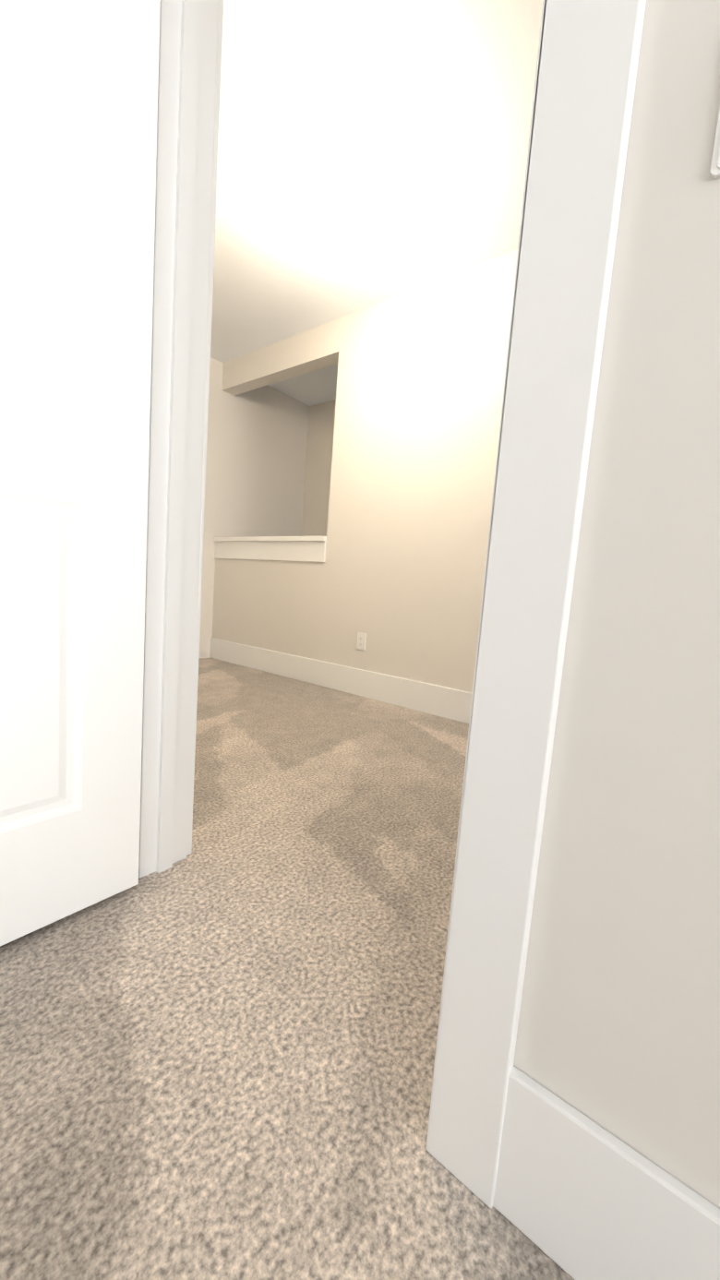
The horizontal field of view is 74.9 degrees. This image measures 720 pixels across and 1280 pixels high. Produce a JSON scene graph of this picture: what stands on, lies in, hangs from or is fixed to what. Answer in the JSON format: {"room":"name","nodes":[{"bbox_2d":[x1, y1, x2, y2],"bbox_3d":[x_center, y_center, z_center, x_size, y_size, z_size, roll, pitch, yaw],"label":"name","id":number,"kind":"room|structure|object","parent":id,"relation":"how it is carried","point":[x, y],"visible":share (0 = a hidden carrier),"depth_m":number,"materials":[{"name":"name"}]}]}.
{"room":"bedroom","nodes":[
{"label":"bedroom","id":0,"kind":"room"},
{"bbox_2d":[198,357,309,658],"bbox_3d":[-1.500,-1.048,3.711,0.120,2.440,3.015,9,8,38],"label":"wall","id":1,"kind":"structure","parent":0,"point":[257,440],"depth_m":4.17,"materials":[{"name":"white paint"}]},
{"bbox_2d":[0,657,574,1279],"bbox_3d":[-0.224,0.688,0.265,6.770,0.050,6.970,9,8,38],"label":"floor","id":2,"kind":"structure","parent":0,"point":[218,1044],"depth_m":0.73,"materials":[{"name":"carpet"}]},
{"bbox_2d":[300,399,335,536],"bbox_3d":[1.994,-0.683,2.811,6.530,2.440,0.120,9,8,38],"label":"wall","id":3,"kind":"structure","parent":0,"point":[319,443],"depth_m":4.58,"materials":[{"name":"white paint"}]},
{"bbox_2d":[211,249,517,693],"bbox_3d":[1.374,-0.643,2.028,6.530,2.440,0.120,9,8,38],"label":"wall","id":4,"kind":"structure","parent":0,"point":[397,576],"depth_m":2.84,"materials":[{"name":"white paint"}]},
{"bbox_2d":[213,536,326,562],"bbox_3d":[-0.696,-0.707,3.663,1.280,0.175,0.180,9,8,38],"label":"trim","id":5,"kind":"structure","parent":4,"relation":"on","point":[300,548],"depth_m":3.54,"materials":[{"name":"white wood"}]},
{"bbox_2d":[209,637,472,723],"bbox_3d":[1.248,0.482,2.100,6.530,0.175,0.014,9,8,38],"label":"baseboard","id":6,"kind":"structure","parent":4,"relation":"attached to","point":[442,701],"depth_m":3.09,"materials":[{"name":"white wood"}]},
{"bbox_2d":[356,632,366,650],"bbox_3d":[0.008,0.009,3.061,0.070,0.115,0.008,9,8,38],"label":"outlet","id":7,"kind":"object","parent":4,"relation":"attached to","point":[361,641],"visible":1,"depth_m":3.06,"materials":[{"name":"white plastic"}]},
{"bbox_2d":[210,0,542,406],"bbox_3d":[-0.035,-1.795,-0.011,6.770,0.080,6.970,9,8,38],"label":"ceiling","id":8,"kind":"structure","parent":0,"point":[371,152],"depth_m":1.90,"materials":[{"name":"paint"}]},
{"bbox_2d":[513,0,719,1208],"bbox_3d":[0.198,-0.568,0.543,6.530,2.440,0.120,9,8,38],"label":"wall","id":9,"kind":"structure","parent":0,"point":[618,1030],"depth_m":0.44,"materials":[{"name":"white paint"}]},
{"bbox_2d":[0,0,160,945],"bbox_3d":[-0.663,-0.446,0.651,0.169,2.022,0.768,9,8,38],"label":"entry door","id":10,"kind":"structure","parent":9,"relation":"in","point":[78,97],"depth_m":0.84,"materials":[{"name":"white painted wood"}]},
{"bbox_2d":[138,0,645,1208],"bbox_3d":[-0.092,-0.463,0.778,0.955,2.138,0.156,9,8,38],"label":"door frame","id":11,"kind":"structure","parent":9,"relation":"attached to","point":[584,81],"depth_m":0.52,"materials":[{"name":"white wood"}]},
{"bbox_2d":[492,1065,719,1279],"bbox_3d":[1.378,0.770,-0.406,3.134,0.175,0.017,9,8,38],"label":"baseboard","id":12,"kind":"structure","parent":9,"relation":"attached to","point":[579,1195],"depth_m":0.48,"materials":[{"name":"white wood"}]},
{"bbox_2d":[710,107,719,179],"bbox_3d":[0.340,-0.438,0.348,0.116,0.116,0.020,9,8,38],"label":"double light switch","id":13,"kind":"object","parent":9,"relation":"attached to","point":[715,168],"visible":1,"depth_m":0.39,"materials":[{"name":"white plastic"}]}
]}

